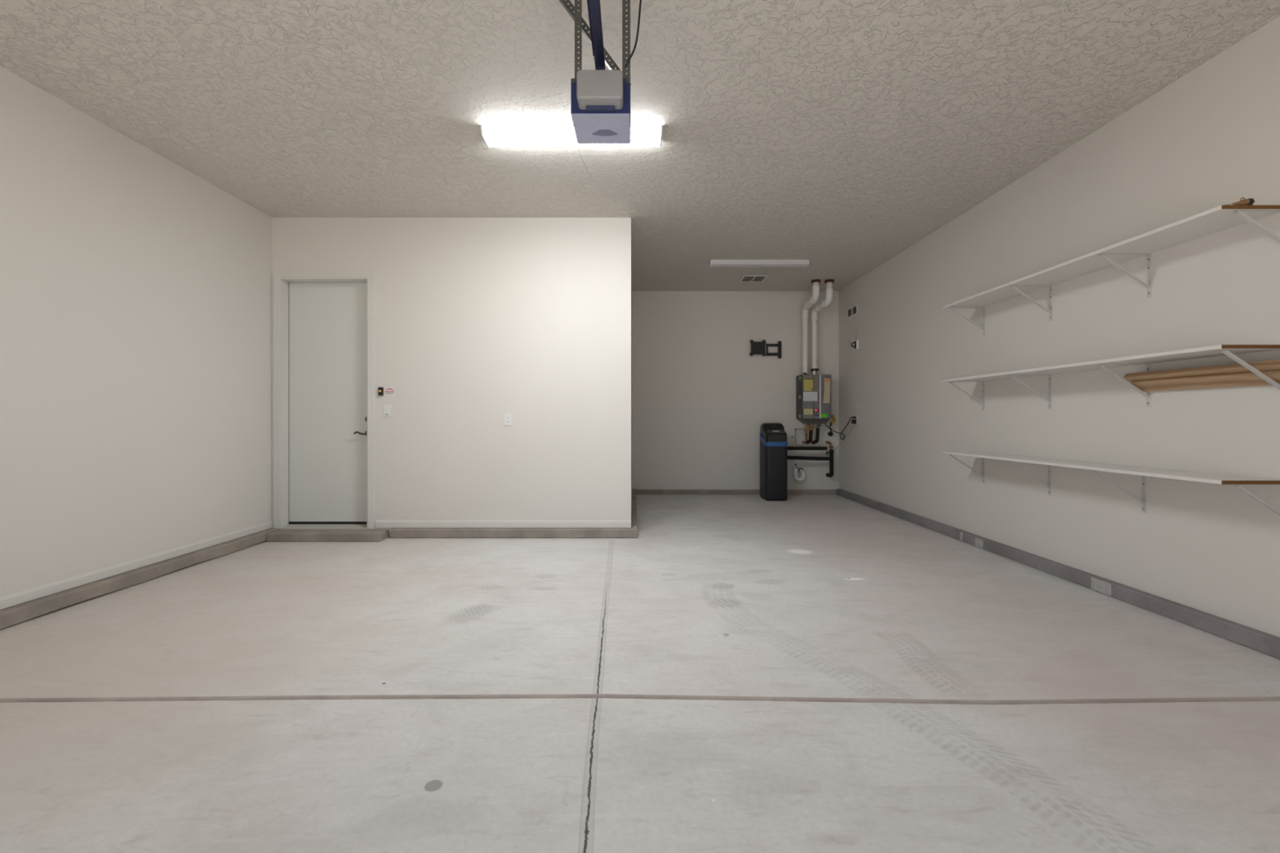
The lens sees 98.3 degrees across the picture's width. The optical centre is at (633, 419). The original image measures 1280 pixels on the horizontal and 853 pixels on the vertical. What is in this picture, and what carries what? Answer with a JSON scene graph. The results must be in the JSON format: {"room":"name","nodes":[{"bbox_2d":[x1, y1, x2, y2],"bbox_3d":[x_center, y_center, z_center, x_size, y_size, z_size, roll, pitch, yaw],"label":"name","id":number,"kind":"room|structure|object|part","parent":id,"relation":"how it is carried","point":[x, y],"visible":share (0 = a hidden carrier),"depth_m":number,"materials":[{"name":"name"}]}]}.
{"room":"garage","nodes":[
{"label":"garage","id":0,"kind":"room"},
{"bbox_2d":[0,66,271,609],"bbox_3d":[-3.630,-0.413,2.295,0.120,3.156,6.830,0,0,0],"label":"wall","id":1,"kind":"structure","parent":0,"point":[135,290],"depth_m":3.80,"materials":[{"name":"white paint"}]},
{"bbox_2d":[0,520,272,609],"bbox_3d":[-3.566,1.037,2.230,0.009,0.068,6.460,0,0,0],"label":"baseboard","id":2,"kind":"structure","parent":1,"relation":"attached to","point":[27,595],"depth_m":3.82,"materials":[{"name":"paint"}]},
{"bbox_2d":[0,528,279,629],"bbox_3d":[-3.528,1.117,2.230,0.083,0.084,6.460,0,0,0],"label":"baseboard","id":3,"kind":"structure","parent":1,"relation":"attached to","point":[17,614],"depth_m":3.75,"materials":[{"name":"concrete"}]},
{"bbox_2d":[271,217,631,537],"bbox_3d":[-1.798,-0.413,7.030,3.545,3.156,3.140,0,0,0],"label":"wall","id":4,"kind":"structure","parent":0,"point":[478,321],"depth_m":5.46,"materials":[{"name":"white paint"}]},
{"bbox_2d":[272,271,374,529],"bbox_3d":[-3.057,-0.182,5.535,0.997,2.536,0.189,0,0,0],"label":"door","id":5,"kind":"structure","parent":4,"relation":"in","point":[323,322],"depth_m":5.59,"materials":[{"name":"paint"}]},
{"bbox_3d":[-2.720,0.143,5.549,0.155,0.066,0.072,0,0,0],"label":"lever","id":6,"kind":"part","parent":5,"relation":"part of","materials":[{"name":"brown metal"}]},
{"bbox_2d":[377,386,383,395],"bbox_3d":[-2.490,-0.274,5.444,0.043,0.081,0.033,0,0,0],"label":"button","id":7,"kind":"object","parent":4,"relation":"attached to","point":[380,389],"visible":1,"depth_m":5.43,"materials":[{"name":"black plastic"}]},
{"bbox_2d":[383,404,391,417],"bbox_3d":[-2.432,-0.083,5.454,0.074,0.118,0.012,0,0,0],"label":"light switch","id":8,"kind":"object","parent":4,"relation":"attached to","point":[387,408],"visible":1,"depth_m":5.45,"materials":[{"name":"white plastic"}]},
{"bbox_2d":[383,387,395,395],"bbox_3d":[-2.409,-0.275,5.459,0.109,0.076,0.002,0,0,0],"label":"warning sign","id":9,"kind":"object","parent":4,"relation":"attached to","point":[387,391],"visible":1,"depth_m":5.46,"materials":[{"name":"white plastic"}]},
{"bbox_2d":[375,520,631,528],"bbox_3d":[-1.285,1.034,5.455,2.520,0.074,0.009,0,0,0],"label":"baseboard","id":10,"kind":"structure","parent":4,"relation":"attached to","point":[379,523],"depth_m":5.45,"materials":[{"name":"paint"}]},
{"bbox_2d":[504,413,511,425],"bbox_3d":[-1.239,0.005,5.455,0.072,0.117,0.009,0,0,0],"label":"wall outlet","id":11,"kind":"object","parent":4,"relation":"attached to","point":[508,417],"visible":1,"depth_m":5.45,"materials":[{"name":"white plastic"}]},
{"bbox_2d":[390,528,637,537],"bbox_3d":[-1.173,1.119,5.434,2.415,0.086,0.051,0,0,0],"label":"trim","id":12,"kind":"structure","parent":4,"relation":"attached to","point":[394,532],"depth_m":5.41,"materials":[{"name":"concrete"}]},
{"bbox_2d":[631,488,637,528],"bbox_3d":[0.006,1.120,7.000,0.061,0.089,3.080,0,0,0],"label":"trim","id":13,"kind":"structure","parent":4,"relation":"attached to","point":[633,514],"depth_m":6.47,"materials":[{"name":"concrete"}]},
{"bbox_2d":[0,494,1279,852],"bbox_3d":[-0.190,1.172,3.825,7.060,0.014,9.850,0,0,0],"label":"floor","id":14,"kind":"structure","parent":0,"point":[737,673],"depth_m":2.29,"materials":[{"name":"concrete"}]},
{"bbox_2d":[266,529,389,542],"bbox_3d":[-2.948,1.126,5.353,1.076,0.078,0.215,0,0,0],"label":"concrete step","id":15,"kind":"structure","parent":14,"relation":"on","point":[280,535],"depth_m":5.25,"materials":[{"name":"grey concrete"}]},
{"bbox_2d":[759,422,787,501],"bbox_3d":[2.037,0.610,8.127,0.320,1.110,0.556,0,0,0],"label":"water softener","id":16,"kind":"object","parent":14,"relation":"on","point":[773,436],"visible":1,"depth_m":7.86,"materials":[{"name":"black plastic"}]},
{"bbox_3d":[2.037,0.194,8.065,0.305,0.277,0.418,0,0,0],"label":"lid","id":17,"kind":"part","parent":16,"relation":"part of","materials":[{"name":"black plastic"}]},
{"bbox_3d":[2.041,0.179,7.947,0.241,0.054,0.117,0,0,0],"label":"control panel","id":18,"kind":"part","parent":16,"relation":"part of","materials":[{"name":"black plastic"}]},
{"bbox_2d":[787,446,827,450],"bbox_3d":[2.548,0.441,8.368,0.776,0.061,0.068,0,0,-6],"label":"insulated pipe","id":19,"kind":"object","parent":16,"relation":"attached to","point":[824,448],"visible":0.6,"depth_m":8.36,"materials":[{"name":"black plastic"}]},
{"bbox_2d":[787,455,831,460],"bbox_3d":[2.577,0.590,8.376,0.852,0.078,0.060,0,0,-6],"label":"insulated pipe","id":20,"kind":"object","parent":16,"relation":"attached to","point":[806,458],"visible":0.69,"depth_m":8.36,"materials":[{"name":"black plastic"}]},
{"bbox_2d":[0,0,1279,291],"bbox_3d":[-0.190,-2.051,3.800,7.000,0.120,9.840,0,0,0],"label":"ceiling","id":21,"kind":"structure","parent":0,"point":[838,136],"depth_m":3.43,"materials":[{"name":"paint"}]},
{"bbox_2d":[480,125,662,147],"bbox_3d":[-0.420,-1.960,3.845,1.230,0.062,0.206,0,0,0],"label":"ceiling light","id":22,"kind":"object","parent":21,"relation":"attached to","point":[492,135],"visible":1,"depth_m":3.78,"materials":[{"name":"white plastic"}]},
{"bbox_2d":[559,0,641,143],"bbox_3d":[-0.161,-1.677,0.877,0.430,0.663,3.655,0,0,0],"label":"garage door opener","id":23,"kind":"object","parent":21,"relation":"hanging from","point":[601,103],"visible":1,"depth_m":2.44,"materials":[{"name":"blue painted metal"},{"name":"grey plastic"},{"name":"galvanised steel"}]},
{"bbox_3d":[-0.173,-1.575,1.796,0.005,0.009,1.192,0,0,0],"label":"drive chain","id":24,"kind":"part","parent":23,"relation":"part of","materials":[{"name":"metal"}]},
{"bbox_3d":[-0.149,-1.552,0.825,0.044,0.092,3.550,0,0,0],"label":"rail","id":25,"kind":"part","parent":23,"relation":"part of","materials":[{"name":"metal"}]},
{"bbox_3d":[-0.145,-1.349,2.574,0.257,0.004,0.262,0,0,0],"label":"plate","id":26,"kind":"part","parent":23,"relation":"part of","materials":[{"name":"white plastic"}]},
{"bbox_3d":[0.003,-1.747,2.430,0.033,0.492,0.176,0,0,-42],"label":"power cord","id":27,"kind":"part","parent":23,"relation":"part of","materials":[{"name":"black plastic"}]},
{"bbox_2d":[738,275,768,282],"bbox_3d":[1.695,-1.987,7.830,0.340,0.008,0.340,0,0,0],"label":"ceiling vent","id":28,"kind":"object","parent":21,"relation":"in","point":[745,278],"visible":1,"depth_m":7.83,"materials":[{"name":"white metal"}]},
{"bbox_2d":[708,259,808,267],"bbox_3d":[1.576,-1.960,6.980,1.228,0.062,0.166,0,0,0],"label":"ceiling light","id":29,"kind":"object","parent":21,"relation":"attached to","point":[713,263],"visible":1,"depth_m":6.91,"materials":[{"name":"white plastic"}]},
{"bbox_2d":[631,291,838,489],"bbox_3d":[1.512,-0.413,8.660,3.355,3.156,0.120,0,0,0],"label":"wall","id":30,"kind":"structure","parent":0,"point":[691,349],"depth_m":8.60,"materials":[{"name":"white paint"}]},
{"bbox_2d":[706,405,710,413],"bbox_3d":[1.161,-0.145,8.595,0.072,0.117,0.009,0,0,0],"label":"wall outlet","id":31,"kind":"object","parent":30,"relation":"attached to","point":[708,407],"visible":1,"depth_m":8.59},
{"bbox_2d":[635,489,835,494],"bbox_3d":[1.613,1.130,8.569,3.155,0.069,0.061,0,0,0],"label":"trim","id":32,"kind":"structure","parent":30,"relation":"attached to","point":[637,491],"depth_m":8.54,"materials":[{"name":"concrete"}]},
{"bbox_2d":[737,376,742,383],"bbox_3d":[1.656,-0.607,8.595,0.072,0.117,0.009,0,0,0],"label":"wall outlet","id":33,"kind":"object","parent":30,"relation":"attached to","point":[740,378],"visible":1,"depth_m":8.59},
{"bbox_2d":[749,339,781,358],"bbox_3d":[2.044,-1.082,8.549,0.505,0.278,0.058,0,0,-7],"label":"mount","id":34,"kind":"object","parent":30,"relation":"attached to","point":[757,348],"visible":1,"depth_m":8.53,"materials":[{"name":"black metal"}]},
{"bbox_3d":[1.923,-1.097,8.543,0.261,0.248,0.045,0,0,0],"label":"screen plate","id":35,"kind":"part","parent":34,"relation":"part of","materials":[{"name":"black plastic"}]},
{"bbox_3d":[2.154,-1.073,8.562,0.194,0.183,0.033,0,0,0],"label":"folding arm","id":36,"kind":"part","parent":34,"relation":"part of","materials":[{"name":"black plastic"}]},
{"bbox_3d":[2.267,-1.076,8.585,0.052,0.266,0.030,0,0,0],"label":"wall rail","id":37,"kind":"part","parent":34,"relation":"part of","materials":[{"name":"black plastic"}]},
{"bbox_2d":[771,394,776,401],"bbox_3d":[2.178,-0.327,8.594,0.070,0.115,0.012,0,0,0],"label":"wall plate","id":38,"kind":"object","parent":30,"relation":"attached to","point":[773,396],"visible":1,"depth_m":8.59,"materials":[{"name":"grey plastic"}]},
{"bbox_2d":[792,463,805,481],"bbox_3d":[2.553,0.824,8.541,0.191,0.276,0.119,0,0,0],"label":"trap","id":39,"kind":"object","parent":30,"relation":"attached to","point":[801,470],"visible":1,"depth_m":8.50,"materials":[{"name":"white plastic"}]},
{"bbox_2d":[787,428,804,468],"bbox_3d":[2.473,0.460,8.502,0.319,0.630,0.124,0,0,-18],"label":"tube","id":40,"kind":"object","parent":39,"relation":"attached to","point":[795,429],"visible":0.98,"depth_m":8.53,"materials":[{"name":"white plastic"}]},
{"bbox_2d":[795,372,831,424],"bbox_3d":[2.742,-0.316,8.425,0.444,0.803,0.345,0,0,0],"label":"water heater","id":41,"kind":"object","parent":30,"relation":"attached to","point":[813,392],"visible":1,"depth_m":8.26,"materials":[{"name":"silver metal"}]},
{"bbox_3d":[2.743,-0.337,8.448,0.434,0.662,0.300,0,0,0],"label":"casing","id":42,"kind":"part","parent":41,"relation":"part of","materials":[{"name":"grey metal"}]},
{"bbox_2d":[801,423,809,444],"bbox_3d":[2.639,0.218,8.509,0.135,0.318,0.183,0,0,0],"label":"copper pipe","id":43,"kind":"object","parent":41,"relation":"attached to","point":[807,427],"visible":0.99,"depth_m":8.43,"materials":[{"name":"gold metal"}]},
{"bbox_2d":[805,423,814,444],"bbox_3d":[2.703,0.209,8.487,0.069,0.358,0.234,0,0,0],"label":"insulated pipe","id":44,"kind":"object","parent":41,"relation":"attached to","point":[811,431],"visible":0.97,"depth_m":8.40,"materials":[{"name":"black plastic"}]},
{"bbox_2d":[801,279,821,374],"bbox_3d":[2.615,-1.333,8.166,0.136,1.316,0.609,0,0,0],"label":"flue pipe","id":45,"kind":"object","parent":41,"relation":"attached to","point":[815,288],"visible":0.98,"depth_m":8.38,"materials":[{"name":"white plastic"}]},
{"bbox_2d":[811,423,821,444],"bbox_3d":[2.806,0.216,8.497,0.075,0.354,0.215,0,0,0],"label":"insulated pipe","id":46,"kind":"object","parent":41,"relation":"attached to","point":[817,433],"visible":1,"depth_m":8.40,"materials":[{"name":"black plastic"}]},
{"bbox_2d":[810,279,834,374],"bbox_3d":[2.778,-1.329,8.159,0.135,1.323,0.597,0,0,-8],"label":"flue pipe","id":47,"kind":"object","parent":41,"relation":"attached to","point":[829,291],"visible":0.99,"depth_m":8.36,"materials":[{"name":"white plastic"}]},
{"bbox_2d":[824,416,855,439],"bbox_3d":[3.107,0.135,8.204,0.190,0.352,0.593,0,0,-22],"label":"power cord","id":48,"kind":"object","parent":41,"relation":"attached to","point":[854,417],"visible":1,"depth_m":8.29,"materials":[{"name":"black plastic"}]},
{"bbox_2d":[825,440,833,477],"bbox_3d":[2.988,0.618,8.501,0.123,0.560,0.201,0,0,0],"label":"insulated pipe","id":49,"kind":"object","parent":30,"relation":"attached to","point":[830,452],"visible":1,"depth_m":8.41,"materials":[{"name":"black plastic"}]},
{"bbox_2d":[827,414,835,435],"bbox_3d":[3.063,0.097,8.544,0.098,0.336,0.132,0,0,0],"label":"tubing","id":50,"kind":"object","parent":30,"relation":"attached to","point":[829,433],"visible":0.95,"depth_m":8.50,"materials":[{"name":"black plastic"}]},
{"bbox_2d":[838,16,1279,637],"bbox_3d":[3.250,-0.413,3.800,0.120,3.156,9.840,0,0,0],"label":"wall","id":51,"kind":"structure","parent":0,"point":[1209,139],"depth_m":3.73,"materials":[{"name":"white paint"}]},
{"bbox_2d":[833,419,856,453],"bbox_3d":[3.110,0.264,8.228,0.088,0.517,0.666,0,0,-6],"label":"power adapter","id":52,"kind":"object","parent":51,"relation":"attached to","point":[853,421],"visible":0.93,"depth_m":7.93,"materials":[{"name":"black plastic"}]},
{"bbox_2d":[847,304,857,318],"bbox_3d":[3.186,-1.567,8.060,0.008,0.135,0.360,0,0,0],"label":"air vent","id":53,"kind":"object","parent":51,"relation":"in","point":[852,311],"visible":1,"depth_m":8.05,"materials":[{"name":"white metal"}]},
{"bbox_2d":[848,331,858,349],"bbox_3d":[3.134,-1.138,7.884,0.113,0.276,0.078,0,0,0],"label":"bracket","id":54,"kind":"object","parent":51,"relation":"attached to","point":[856,342],"visible":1,"depth_m":7.86,"materials":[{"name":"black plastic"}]},
{"bbox_3d":[3.176,-1.060,7.880,0.028,0.120,0.070,0,0,0],"label":"plate","id":55,"kind":"part","parent":54,"relation":"part of","materials":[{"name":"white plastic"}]},
{"bbox_2d":[853,414,857,424],"bbox_3d":[3.186,0.005,7.920,0.008,0.130,0.120,0,0,0],"label":"wall outlet","id":56,"kind":"object","parent":51,"relation":"attached to","point":[855,415],"visible":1,"depth_m":7.88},
{"bbox_2d":[856,404,858,412],"bbox_3d":[3.186,-0.160,7.875,0.008,0.120,0.070,0,0,0],"label":"wall plate","id":57,"kind":"object","parent":51,"relation":"attached to","point":[857,405],"visible":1,"depth_m":7.86,"materials":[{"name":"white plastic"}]},
{"bbox_2d":[948,381,984,410],"bbox_3d":[3.031,-0.209,5.040,0.318,0.267,0.028,0,0,0],"label":"shelf bracket","id":58,"kind":"object","parent":51,"relation":"attached to","point":[982,402],"visible":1,"depth_m":5.03,"materials":[{"name":"white metal"}]},
{"bbox_3d":[3.031,-0.341,5.040,0.318,0.004,0.019,0,0,0],"label":"arm","id":59,"kind":"part","parent":58,"relation":"part of","materials":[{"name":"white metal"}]},
{"bbox_3d":[3.188,-0.207,5.040,0.004,0.263,0.028,0,0,0],"label":"wall rail","id":60,"kind":"part","parent":58,"relation":"part of","materials":[{"name":"white metal"}]},
{"bbox_2d":[948,453,984,483],"bbox_3d":[3.031,0.452,5.040,0.318,0.267,0.028,0,0,0],"label":"shelf bracket","id":61,"kind":"object","parent":51,"relation":"attached to","point":[953,456],"visible":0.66,"depth_m":5.03,"materials":[{"name":"white metal"}]},
{"bbox_3d":[3.188,0.454,5.040,0.004,0.263,0.028,0,0,0],"label":"wall rail","id":62,"kind":"part","parent":61,"relation":"part of","materials":[{"name":"white metal"}]},
{"bbox_2d":[948,306,985,336],"bbox_3d":[3.031,-0.888,5.030,0.318,0.267,0.028,0,0,0],"label":"shelf bracket","id":63,"kind":"object","parent":51,"relation":"attached to","point":[983,328],"visible":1,"depth_m":5.03,"materials":[{"name":"white metal"}]},
{"bbox_3d":[3.031,-1.020,5.030,0.318,0.004,0.019,0,0,0],"label":"arm","id":64,"kind":"part","parent":63,"relation":"part of","materials":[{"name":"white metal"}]},
{"bbox_3d":[3.188,-0.886,5.030,0.004,0.263,0.028,0,0,0],"label":"wall rail","id":65,"kind":"part","parent":63,"relation":"part of","materials":[{"name":"white metal"}]},
{"bbox_2d":[1007,460,1050,495],"bbox_3d":[3.031,0.452,4.240,0.318,0.267,0.028,0,0,0],"label":"shelf bracket","id":66,"kind":"object","parent":51,"relation":"attached to","point":[1048,486],"visible":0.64,"depth_m":4.23,"materials":[{"name":"white metal"}]},
{"bbox_3d":[3.188,0.454,4.240,0.004,0.263,0.028,0,0,0],"label":"wall rail","id":67,"kind":"part","parent":66,"relation":"part of","materials":[{"name":"white metal"}]},
{"bbox_2d":[1008,284,1052,320],"bbox_3d":[3.031,-0.888,4.225,0.318,0.267,0.028,0,0,0],"label":"shelf bracket","id":68,"kind":"object","parent":51,"relation":"attached to","point":[1012,286],"visible":1,"depth_m":4.22,"materials":[{"name":"white metal"}]},
{"bbox_3d":[3.031,-1.020,4.225,0.318,0.004,0.019,0,0,0],"label":"arm","id":69,"kind":"part","parent":68,"relation":"part of","materials":[{"name":"white metal"}]},
{"bbox_3d":[3.188,-0.886,4.225,0.004,0.263,0.028,0,0,0],"label":"wall rail","id":70,"kind":"part","parent":68,"relation":"part of","materials":[{"name":"white metal"}]},
{"bbox_2d":[1009,374,1051,408],"bbox_3d":[3.031,-0.209,4.235,0.318,0.267,0.028,0,0,0],"label":"shelf bracket","id":71,"kind":"object","parent":51,"relation":"attached to","point":[1049,399],"visible":1,"depth_m":4.23,"materials":[{"name":"white metal"}]},
{"bbox_3d":[3.188,-0.207,4.235,0.004,0.263,0.028,0,0,0],"label":"wall rail","id":72,"kind":"part","parent":71,"relation":"part of","materials":[{"name":"white metal"}]},
{"bbox_2d":[960,532,1111,596],"bbox_3d":[3.128,1.120,4.460,0.007,0.082,1.680,0,0,0],"label":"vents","id":73,"kind":"structure","parent":51,"relation":"attached to","point":[1096,584],"depth_m":3.73,"materials":[{"name":"white metal"}]},
{"bbox_2d":[835,488,1279,658],"bbox_3d":[3.159,1.119,3.770,0.061,0.087,9.540,0,0,0],"label":"baseboard","id":74,"kind":"structure","parent":51,"relation":"attached to","point":[1267,643],"depth_m":3.54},
{"bbox_2d":[942,204,1279,308],"bbox_3d":[3.025,-1.032,3.905,0.330,0.020,2.431,0,0,0],"label":"wall shelf","id":75,"kind":"object","parent":51,"relation":"attached to","point":[1220,218],"visible":0.96,"depth_m":3.31,"materials":[{"name":"white wood"}]},
{"bbox_2d":[1226,197,1254,204],"bbox_3d":[2.947,-1.065,2.700,0.135,0.046,0.035,0,0,0],"label":"fitting","id":76,"kind":"object","parent":75,"relation":"on","point":[1249,201],"visible":1,"depth_m":2.69,"materials":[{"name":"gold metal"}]},
{"bbox_3d":[3.003,-1.060,2.700,0.021,0.034,0.035,0,0,0],"label":"knob","id":77,"kind":"part","parent":76,"relation":"part of","materials":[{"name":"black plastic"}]},
{"bbox_2d":[942,451,1279,484],"bbox_3d":[3.025,0.308,3.905,0.330,0.020,2.431,0,0,0],"label":"wall shelf","id":78,"kind":"object","parent":51,"relation":"attached to","point":[1215,478],"visible":1,"depth_m":3.29,"materials":[{"name":"white wood"}]},
{"bbox_2d":[942,344,1279,382],"bbox_3d":[3.025,-0.353,3.905,0.330,0.020,2.431,0,0,0],"label":"wall shelf","id":79,"kind":"object","parent":51,"relation":"attached to","point":[1209,351],"visible":0.94,"depth_m":3.27,"materials":[{"name":"white wood"}]},
{"bbox_2d":[1093,470,1146,513],"bbox_3d":[3.031,0.452,3.455,0.318,0.267,0.028,0,0,0],"label":"shelf bracket","id":80,"kind":"object","parent":51,"relation":"attached to","point":[1143,500],"visible":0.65,"depth_m":3.45,"materials":[{"name":"white metal"}]},
{"bbox_3d":[3.188,0.454,3.455,0.004,0.263,0.028,0,0,0],"label":"wall rail","id":81,"kind":"part","parent":80,"relation":"part of","materials":[{"name":"white metal"}]},
{"bbox_2d":[1096,363,1150,407],"bbox_3d":[3.031,-0.209,3.425,0.318,0.267,0.028,0,0,0],"label":"shelf bracket","id":82,"kind":"object","parent":51,"relation":"attached to","point":[1147,394],"visible":0.8,"depth_m":3.42,"materials":[{"name":"white metal"}]},
{"bbox_3d":[3.031,-0.341,3.425,0.318,0.004,0.019,0,0,0],"label":"arm","id":83,"kind":"part","parent":82,"relation":"part of","materials":[{"name":"white metal"}]},
{"bbox_3d":[3.188,-0.207,3.425,0.004,0.263,0.028,0,0,0],"label":"wall rail","id":84,"kind":"part","parent":82,"relation":"part of","materials":[{"name":"white metal"}]},
{"bbox_2d":[1129,369,1279,391],"bbox_3d":[3.137,-0.204,2.598,0.090,0.066,1.695,0,0,0],"label":"board","id":85,"kind":"object","parent":82,"relation":"on","point":[1245,379],"visible":1,"depth_m":3.01,"materials":[{"name":"brown wood"}]},
{"bbox_2d":[1124,359,1279,382],"bbox_3d":[3.119,-0.250,2.595,0.088,0.072,1.750,0,0,0],"label":"board","id":86,"kind":"object","parent":85,"relation":"on","point":[1272,365],"visible":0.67,"depth_m":2.99,"materials":[{"name":"brown wood"}]},
{"bbox_2d":[1097,253,1151,297],"bbox_3d":[3.031,-0.888,3.420,0.318,0.267,0.028,0,0,0],"label":"shelf bracket","id":87,"kind":"object","parent":51,"relation":"attached to","point":[1148,285],"visible":1,"depth_m":3.42,"materials":[{"name":"white metal"}]},
{"bbox_3d":[3.031,-1.020,3.420,0.318,0.004,0.019,0,0,0],"label":"arm","id":88,"kind":"part","parent":87,"relation":"part of","materials":[{"name":"white metal"}]},
{"bbox_3d":[3.188,-0.886,3.420,0.004,0.263,0.028,0,0,0],"label":"wall rail","id":89,"kind":"part","parent":87,"relation":"part of","materials":[{"name":"white metal"}]},
{"bbox_2d":[1218,348,1279,390],"bbox_3d":[3.031,-0.209,2.705,0.318,0.267,0.028,0,0,0],"label":"shelf bracket","id":90,"kind":"object","parent":51,"relation":"attached to","point":[1224,351],"visible":1,"depth_m":2.70,"materials":[{"name":"white metal"}]},
{"bbox_3d":[3.031,-0.341,2.705,0.318,0.004,0.019,0,0,0],"label":"arm","id":91,"kind":"part","parent":90,"relation":"part of","materials":[{"name":"white metal"}]},
{"bbox_2d":[1231,209,1279,243],"bbox_3d":[3.063,-0.915,2.705,0.254,0.214,0.028,0,0,0],"label":"shelf bracket","id":92,"kind":"object","parent":51,"relation":"attached to","point":[1238,212],"visible":1,"depth_m":2.70,"materials":[{"name":"white metal"}]},
{"bbox_3d":[3.063,-1.021,2.705,0.254,0.003,0.019,0,0,0],"label":"arm","id":93,"kind":"part","parent":92,"relation":"part of","materials":[{"name":"white metal"}]},
{"bbox_2d":[1231,484,1279,515],"bbox_3d":[3.063,0.425,2.705,0.254,0.214,0.028,0,0,0],"label":"shelf bracket","id":94,"kind":"object","parent":51,"relation":"attached to","point":[1237,486],"visible":1,"depth_m":2.70,"materials":[{"name":"white metal"}]},
{"bbox_3d":[3.063,0.319,2.705,0.254,0.003,0.019,0,0,0],"label":"arm","id":95,"kind":"part","parent":94,"relation":"part of","materials":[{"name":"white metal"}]}
]}

